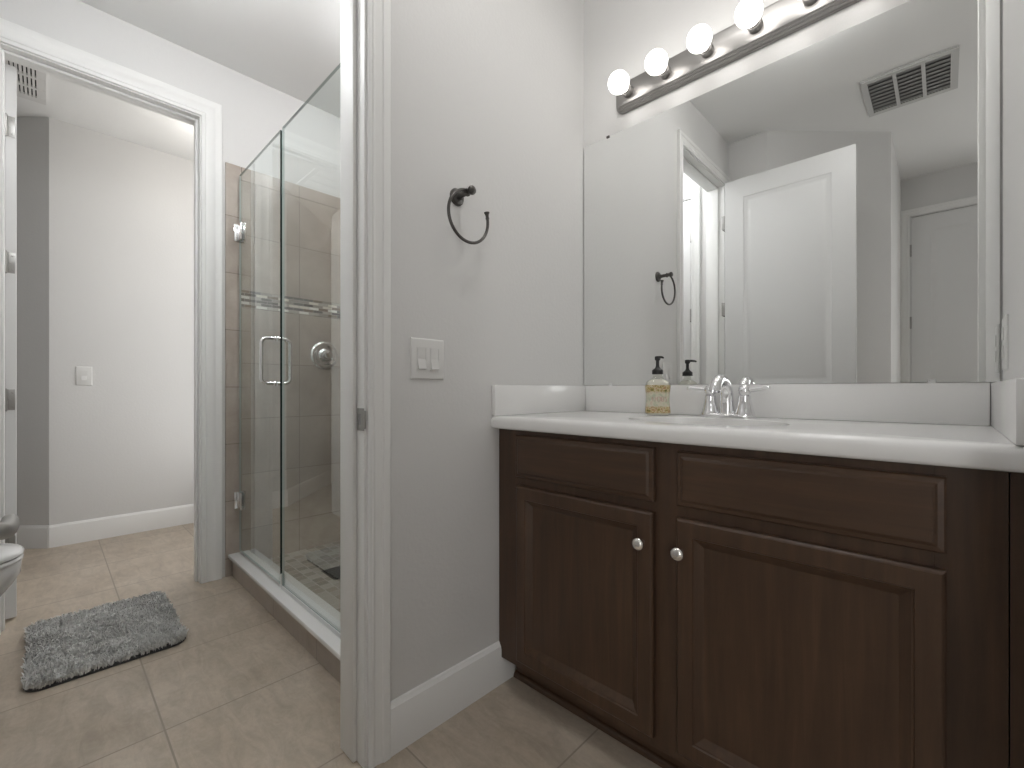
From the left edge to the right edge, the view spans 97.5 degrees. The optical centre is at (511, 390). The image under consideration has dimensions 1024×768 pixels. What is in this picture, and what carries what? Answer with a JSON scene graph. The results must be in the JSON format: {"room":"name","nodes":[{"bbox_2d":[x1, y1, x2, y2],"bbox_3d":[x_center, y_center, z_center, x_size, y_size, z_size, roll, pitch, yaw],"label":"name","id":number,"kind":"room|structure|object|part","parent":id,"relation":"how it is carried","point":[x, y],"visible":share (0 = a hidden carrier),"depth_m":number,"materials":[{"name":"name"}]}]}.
{"room":"bathroom","nodes":[
{"label":"bathroom","id":0,"kind":"room"},
{"bbox_2d":[0,514,19,539],"bbox_3d":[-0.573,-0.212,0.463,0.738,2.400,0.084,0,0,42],"label":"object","id":1,"kind":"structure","parent":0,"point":[10,523],"depth_m":0.31,"materials":[{"name":"white paper"}]},
{"bbox_2d":[17,117,48,525],"bbox_3d":[-3.482,-0.370,2.889,1.075,2.740,0.085,0,0,-1],"label":"wall","id":2,"kind":"structure","parent":0,"point":[32,132],"depth_m":2.85,"materials":[{"name":"paint"}]},
{"bbox_2d":[17,525,49,548],"bbox_3d":[-3.416,0.929,2.840,0.956,0.142,0.015,0,0,-1],"label":"baseboard","id":3,"kind":"structure","parent":2,"relation":"attached to","point":[30,536],"depth_m":2.84,"materials":[{"name":"white wood"}]},
{"bbox_2d":[49,117,193,524],"bbox_3d":[-2.634,-0.370,3.265,0.120,2.740,1.020,0,0,44],"label":"wall","id":4,"kind":"structure","parent":0,"point":[121,212],"depth_m":3.09,"materials":[{"name":"paint"}]},
{"bbox_2d":[76,366,91,384],"bbox_3d":[-2.828,-0.096,2.968,0.012,0.125,0.080,0,0,44],"label":"light switch","id":5,"kind":"object","parent":4,"relation":"attached to","point":[83,374],"visible":1,"depth_m":2.97,"materials":[{"name":"white plastic"}]},
{"bbox_2d":[49,504,193,547],"bbox_3d":[-2.585,0.929,3.218,0.015,0.142,1.020,0,0,44],"label":"baseboard","id":6,"kind":"structure","parent":4,"relation":"attached to","point":[69,533],"depth_m":3.08,"materials":[{"name":"white wood"}]},
{"bbox_2d":[0,0,339,576],"bbox_3d":[-1.746,-0.370,2.284,0.120,2.740,2.700,0,0,44],"label":"wall","id":7,"kind":"structure","parent":0,"point":[254,112],"depth_m":2.40,"materials":[{"name":"paint"}]},
{"bbox_2d":[5,63,16,618],"bbox_3d":[-2.426,-0.212,2.150,0.666,2.400,0.040,0,0,39],"label":"door","id":8,"kind":"structure","parent":7,"relation":"in","point":[10,71],"depth_m":1.95,"materials":[{"name":"white wood"}]},
{"bbox_2d":[0,18,221,634],"bbox_3d":[-1.899,-0.258,2.125,0.156,2.516,0.874,0,0,44],"label":"door frame","id":9,"kind":"structure","parent":7,"relation":"attached to","point":[20,45],"depth_m":2.33,"materials":[{"name":"white wood"}]},
{"bbox_2d":[225,162,240,576],"bbox_3d":[-1.511,-0.113,2.433,0.011,2.225,0.075,0,0,44],"label":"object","id":10,"kind":"structure","parent":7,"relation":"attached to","point":[232,172],"depth_m":2.42,"materials":[{"name":"paint"}]},
{"bbox_2d":[241,307,339,557],"bbox_3d":[-1.158,0.273,2.799,0.010,1.455,0.942,0,0,44],"label":"shower tile","id":11,"kind":"structure","parent":7,"relation":"attached to","point":[312,398],"depth_m":2.65,"materials":[{"name":"beige tile"}]},
{"bbox_2d":[310,341,337,368],"bbox_3d":[-1.138,-0.218,2.760,0.074,0.172,0.172,0,0,44],"label":"shower valve","id":12,"kind":"object","parent":11,"relation":"attached to","point":[324,355],"visible":1,"depth_m":2.76,"materials":[{"name":"silver metal"}]},
{"bbox_3d":[-1.114,-0.209,2.753,0.030,0.070,0.074,0,0,44],"label":"handle","id":13,"kind":"part","parent":12,"relation":"part of","materials":[{"name":"silver metal"}]},
{"bbox_2d":[241,180,339,303],"bbox_3d":[-1.158,-0.850,2.799,0.010,0.600,0.942,0,0,44],"label":"tiled wall","id":14,"kind":"structure","parent":7,"relation":"attached to","point":[312,229],"depth_m":2.65,"materials":[{"name":"beige tile"}]},
{"bbox_2d":[241,290,339,318],"bbox_3d":[-1.158,-0.502,2.799,0.012,0.095,0.942,0,0,44],"label":"mosaic band","id":15,"kind":"object","parent":7,"relation":"attached to","point":[249,299],"visible":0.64,"depth_m":2.64,"materials":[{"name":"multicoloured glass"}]},
{"bbox_2d":[241,167,339,209],"bbox_3d":[-1.158,-1.188,2.799,0.011,0.075,0.942,0,0,44],"label":"edging","id":16,"kind":"object","parent":7,"relation":"attached to","point":[250,176],"visible":0.53,"depth_m":2.65,"materials":[{"name":"tile"}]},
{"bbox_2d":[17,0,339,160],"bbox_3d":[-1.183,-1.765,1.081,6.800,0.050,3.750,0,0,44],"label":"ceiling","id":17,"kind":"structure","parent":0,"point":[290,47],"depth_m":2.31,"materials":[{"name":"paint"}]},
{"bbox_2d":[5,60,45,104],"bbox_3d":[-2.799,-1.733,2.409,0.460,0.014,0.417,0,0,44],"label":"ceiling vent","id":18,"kind":"object","parent":17,"relation":"in","point":[31,83],"visible":0.5,"depth_m":2.53,"materials":[{"name":"white plastic"}]},
{"bbox_2d":[269,541,339,611],"bbox_3d":[-0.577,0.978,2.285,1.540,0.045,0.875,0,0,44],"label":"floor","id":19,"kind":"structure","parent":0,"point":[306,566],"depth_m":2.42,"materials":[{"name":"tile"}]},
{"bbox_2d":[321,566,339,579],"bbox_3d":[-0.895,0.953,2.373,0.160,0.004,0.160,0,0,44],"label":"floor drain","id":20,"kind":"object","parent":19,"relation":"on","point":[334,573],"visible":0.44,"depth_m":2.35,"materials":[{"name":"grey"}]},
{"bbox_2d":[0,523,660,767],"bbox_3d":[-1.183,1.025,1.081,6.800,0.050,3.750,0,0,44],"label":"floor","id":21,"kind":"structure","parent":0,"point":[240,691],"depth_m":1.43,"materials":[{"name":"tile"}]},
{"bbox_2d":[0,543,23,596],"bbox_3d":[-2.071,0.609,1.327,0.460,0.782,0.852,0,0,44],"label":"toilet","id":22,"kind":"object","parent":21,"relation":"on","point":[11,555],"visible":1,"depth_m":1.57,"materials":[{"name":"white ceramic"}]},
{"bbox_3d":[-1.937,0.599,1.466,0.374,0.016,0.465,0,0,44],"label":"seat","id":23,"kind":"part","parent":22,"relation":"part of","materials":[{"name":"white ceramic"}]},
{"bbox_3d":[-1.937,0.576,1.466,0.372,0.026,0.466,0,0,44],"label":"seat lid","id":24,"kind":"part","parent":22,"relation":"part of","materials":[{"name":"white ceramic"}]},
{"bbox_2d":[17,590,185,691],"bbox_3d":[-1.648,0.980,1.825,0.609,0.038,0.475,0,0,44],"label":"bath rug","id":25,"kind":"object","parent":21,"relation":"on","point":[62,649],"visible":1,"depth_m":1.76,"materials":[{"name":"grey fabric"}]},
{"bbox_2d":[228,549,339,681],"bbox_3d":[-0.924,0.940,1.924,1.538,0.120,0.133,0,0,44],"label":"shower curb","id":26,"kind":"object","parent":21,"relation":"on","point":[316,638],"visible":0.52,"depth_m":1.89,"materials":[{"name":"stone"}]},
{"bbox_2d":[234,130,291,583],"bbox_3d":[-1.260,-0.150,2.232,0.626,2.036,0.140,0,0,44],"label":"shower door","id":27,"kind":"structure","parent":26,"relation":"on","point":[239,230],"depth_m":2.10,"materials":[{"name":"clear glass"}]},
{"bbox_3d":[-1.083,-0.135,2.061,0.023,0.229,0.140,0,0,44],"label":"pull handle","id":28,"kind":"part","parent":27,"relation":"part of","materials":[{"name":"silver metal"}]},
{"bbox_2d":[280,64,339,637],"bbox_3d":[-0.701,-0.144,1.693,0.892,2.048,0.022,0,0,44],"label":"screen","id":29,"kind":"object","parent":26,"relation":"on","point":[318,615],"visible":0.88,"depth_m":2.00,"materials":[{"name":"clear glass"}]},
{"bbox_2d":[499,429,1023,767],"bbox_3d":[0.543,0.565,1.284,1.197,0.871,0.553,0,0,44],"label":"vanity cabinet","id":30,"kind":"object","parent":21,"relation":"on","point":[695,606],"visible":0.88,"depth_m":0.96,"materials":[{"name":"brown wood"}]},
{"bbox_3d":[0.185,0.212,1.301,0.481,0.137,0.020,0,0,44],"label":"drawer","id":31,"kind":"part","parent":30,"relation":"part of","materials":[{"name":"brown wood"}]},
{"bbox_3d":[0.187,0.593,1.299,0.474,0.570,0.020,0,0,44],"label":"door","id":32,"kind":"part","parent":30,"relation":"part of","materials":[{"name":"brown wood"}]},
{"bbox_3d":[0.427,0.991,1.171,1.159,0.018,0.013,0,0,44],"label":"shoe molding","id":33,"kind":"part","parent":30,"relation":"part of","materials":[{"name":"brown wood"}]},
{"bbox_3d":[0.321,0.387,1.135,0.033,0.033,0.030,0,0,44],"label":"knob","id":34,"kind":"part","parent":30,"relation":"part of","materials":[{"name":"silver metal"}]},
{"bbox_3d":[0.394,0.387,1.065,0.033,0.033,0.030,0,0,44],"label":"knob","id":35,"kind":"part","parent":30,"relation":"part of","materials":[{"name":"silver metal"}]},
{"bbox_2d":[491,378,1023,472],"bbox_3d":[0.549,0.109,1.292,1.200,0.256,0.540,0,0,44],"label":"countertop","id":36,"kind":"structure","parent":30,"relation":"on","point":[936,424],"depth_m":1.15,"materials":[{"name":"white stone"}]},
{"bbox_2d":[645,356,669,414],"bbox_3d":[0.498,-0.017,1.534,0.080,0.202,0.056,0,0,8],"label":"soap dispenser","id":37,"kind":"object","parent":36,"relation":"on","point":[657,391],"visible":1,"depth_m":1.51,"materials":[{"name":"beige plastic"}]},
{"bbox_2d":[645,377,669,414],"bbox_3d":[0.498,0.015,1.537,0.083,0.140,0.076,0,0,44],"label":"bottle","id":38,"kind":"object","parent":37,"relation":"attached to","point":[657,391],"depth_m":1.51,"materials":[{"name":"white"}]},
{"bbox_2d":[629,417,788,425],"bbox_3d":[0.541,0.162,1.280,0.482,0.150,0.347,0,0,44],"label":"sink basin","id":39,"kind":"object","parent":36,"relation":"in","point":[706,421],"depth_m":1.38,"materials":[{"name":"white ceramic"}]},
{"bbox_2d":[687,374,769,417],"bbox_3d":[0.677,0.018,1.421,0.172,0.134,0.188,0,0,-4],"label":"faucet","id":40,"kind":"object","parent":36,"relation":"on","point":[721,384],"visible":1,"depth_m":1.40,"materials":[{"name":"silver metal"}]},
{"bbox_3d":[0.628,-0.002,1.484,0.092,0.034,0.038,0,0,44],"label":"lever","id":41,"kind":"part","parent":40,"relation":"part of","materials":[{"name":"silver metal"}]},
{"bbox_3d":[0.647,0.046,1.465,0.060,0.066,0.060,0,0,44],"label":"handle","id":42,"kind":"part","parent":40,"relation":"part of","materials":[{"name":"silver metal"}]},
{"bbox_3d":[0.651,0.013,1.394,0.047,0.124,0.145,0,0,44],"label":"spout","id":43,"kind":"part","parent":40,"relation":"part of","materials":[{"name":"silver metal"}]},
{"bbox_3d":[0.685,0.078,1.429,0.166,0.013,0.062,0,0,44],"label":"plate","id":44,"kind":"part","parent":40,"relation":"part of","materials":[{"name":"silver metal"}]},
{"bbox_3d":[0.722,0.046,1.393,0.060,0.066,0.060,0,0,44],"label":"handle","id":45,"kind":"part","parent":40,"relation":"part of","materials":[{"name":"silver metal"}]},
{"bbox_3d":[0.742,-0.002,1.374,0.092,0.034,0.038,0,0,44],"label":"lever","id":46,"kind":"part","parent":40,"relation":"part of","materials":[{"name":"silver metal"}]},
{"bbox_3d":[0.571,0.213,0.929,0.471,0.131,0.020,0,0,44],"label":"drawer","id":47,"kind":"part","parent":30,"relation":"part of","materials":[{"name":"brown wood"}]},
{"bbox_3d":[0.571,0.593,0.929,0.471,0.570,0.020,0,0,44],"label":"door","id":48,"kind":"part","parent":30,"relation":"part of","materials":[{"name":"brown wood"}]},
{"bbox_2d":[391,0,583,700],"bbox_3d":[-0.356,-0.370,1.305,0.120,2.740,1.780,0,0,44],"label":"wall","id":49,"kind":"structure","parent":0,"point":[487,95],"depth_m":1.45,"materials":[{"name":"paint"}]},
{"bbox_2d":[340,0,390,767],"bbox_3d":[-0.675,-0.244,0.974,0.156,2.488,0.836,0,0,44],"label":"door frame","id":50,"kind":"structure","parent":49,"relation":"attached to","point":[365,25],"depth_m":1.21,"materials":[{"name":"white wood"}]},
{"bbox_3d":[-0.398,0.077,1.193,0.046,0.060,0.009,0,0,44],"label":"strike plate","id":51,"kind":"part","parent":50,"relation":"part of","materials":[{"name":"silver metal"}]},
{"bbox_3d":[-0.626,-0.244,0.926,0.018,2.488,0.836,0,0,44],"label":"casing","id":52,"kind":"part","parent":50,"relation":"part of","materials":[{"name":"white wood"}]},
{"bbox_2d":[410,337,443,379],"bbox_3d":[-0.247,-0.092,1.323,0.012,0.120,0.118,0,0,44],"label":"light switch","id":53,"kind":"object","parent":49,"relation":"attached to","point":[426,355],"visible":1,"depth_m":1.32,"materials":[{"name":"white plastic"}]},
{"bbox_3d":[-0.263,-0.092,1.306,0.002,0.067,0.033,0,0,44],"label":"rocker frame","id":54,"kind":"part","parent":53,"relation":"part of","materials":[{"name":"white plastic"}]},
{"bbox_3d":[-0.231,-0.092,1.339,0.002,0.067,0.033,0,0,44],"label":"rocker frame","id":55,"kind":"part","parent":53,"relation":"part of","materials":[{"name":"white plastic"}]},
{"bbox_2d":[391,641,514,756],"bbox_3d":[-0.167,0.929,1.403,0.015,0.142,0.496,0,0,44],"label":"baseboard","id":56,"kind":"structure","parent":49,"relation":"attached to","point":[415,713],"depth_m":1.36,"materials":[{"name":"white wood"}]},
{"bbox_2d":[447,185,489,244],"bbox_3d":[-0.144,-0.539,1.378,0.084,0.186,0.165,0,0,44],"label":"towel ring","id":57,"kind":"object","parent":49,"relation":"attached to","point":[456,196],"visible":1,"depth_m":1.36,"materials":[{"name":"grey metal"}]},
{"bbox_3d":[-0.138,-0.605,1.372,0.068,0.028,0.028,0,0,44],"label":"post","id":58,"kind":"part","parent":57,"relation":"part of","materials":[{"name":"grey metal"}]},
{"bbox_2d":[584,0,1002,425],"bbox_3d":[0.772,-0.370,1.523,1.441,2.740,0.100,0,0,44],"label":"wall","id":59,"kind":"structure","parent":0,"point":[618,34],"depth_m":1.66,"materials":[{"name":"paint"}]},
{"bbox_2d":[608,0,861,113],"bbox_3d":[0.685,-1.146,1.434,0.875,0.112,0.147,0,0,44],"label":"vanity light","id":60,"kind":"object","parent":59,"relation":"attached to","point":[756,27],"visible":1,"depth_m":1.46,"materials":[{"name":"silver metal"}]},
{"bbox_2d":[608,70,633,97],"bbox_3d":[0.407,-1.142,1.677,0.077,0.077,0.112,0,0,44],"label":"bulb","id":61,"kind":"object","parent":60,"relation":"attached to","point":[619,84],"depth_m":1.65,"materials":[{"name":"white glass"}]},
{"bbox_2d":[645,48,670,78],"bbox_3d":[0.514,-1.142,1.575,0.077,0.077,0.112,0,0,44],"label":"bulb","id":62,"kind":"object","parent":60,"relation":"attached to","point":[657,63],"depth_m":1.55,"materials":[{"name":"white glass"}]},
{"bbox_2d":[687,24,713,57],"bbox_3d":[0.621,-1.142,1.472,0.077,0.077,0.112,0,0,44],"label":"bulb","id":63,"kind":"object","parent":60,"relation":"attached to","point":[700,40],"depth_m":1.44,"materials":[{"name":"white glass"}]},
{"bbox_2d":[734,0,762,33],"bbox_3d":[0.727,-1.142,1.369,0.077,0.077,0.112,0,0,44],"label":"bulb","id":64,"kind":"object","parent":60,"relation":"attached to","point":[748,17],"depth_m":1.35,"materials":[{"name":"white glass"}]},
{"bbox_2d":[802,0,817,5],"bbox_3d":[0.834,-1.142,1.266,0.077,0.077,0.112,0,0,44],"label":"socket","id":65,"kind":"object","parent":60,"relation":"attached to","point":[804,2],"depth_m":1.30,"materials":[{"name":"silver metal"}]},
{"bbox_2d":[586,383,989,425],"bbox_3d":[0.730,0.033,1.480,1.158,0.104,0.020,0,0,44],"label":"backsplash","id":66,"kind":"structure","parent":59,"relation":"attached to","point":[923,403],"depth_m":1.26,"materials":[{"name":"white stone"}]},
{"bbox_2d":[584,0,999,385],"bbox_3d":[0.734,-0.524,1.484,1.191,1.010,0.008,0,0,44],"label":"wall mirror","id":67,"kind":"object","parent":59,"relation":"attached to","point":[828,211],"visible":0.99,"depth_m":1.32,"materials":[{"name":"silver mirror"}]},
{"bbox_2d":[1003,0,1023,380],"bbox_3d":[1.502,-0.370,0.263,1.599,2.740,0.700,0,0,44],"label":"wall","id":68,"kind":"structure","parent":0,"point":[1013,10],"depth_m":0.90,"materials":[{"name":"paint"}]},
{"bbox_2d":[1001,314,1007,370],"bbox_3d":[1.094,-0.105,0.997,0.007,0.120,0.072,0,0,44],"label":"wall outlet","id":69,"kind":"object","parent":68,"relation":"attached to","point":[1004,331],"visible":1,"depth_m":0.98,"materials":[{"name":"white plastic"}]},
{"bbox_2d":[1001,327,1003,340],"bbox_3d":[1.092,-0.125,0.999,0.002,0.028,0.032,0,0,44],"label":"socket","id":70,"kind":"object","parent":69,"relation":"attached to","point":[1002,330],"depth_m":0.99,"materials":[{"name":"white plastic"}]},
{"bbox_2d":[1001,345,1003,358],"bbox_3d":[1.092,-0.085,0.999,0.002,0.028,0.032,0,0,44],"label":"socket","id":71,"kind":"object","parent":69,"relation":"attached to","point":[1002,347],"depth_m":0.99,"materials":[{"name":"white plastic"}]}
]}

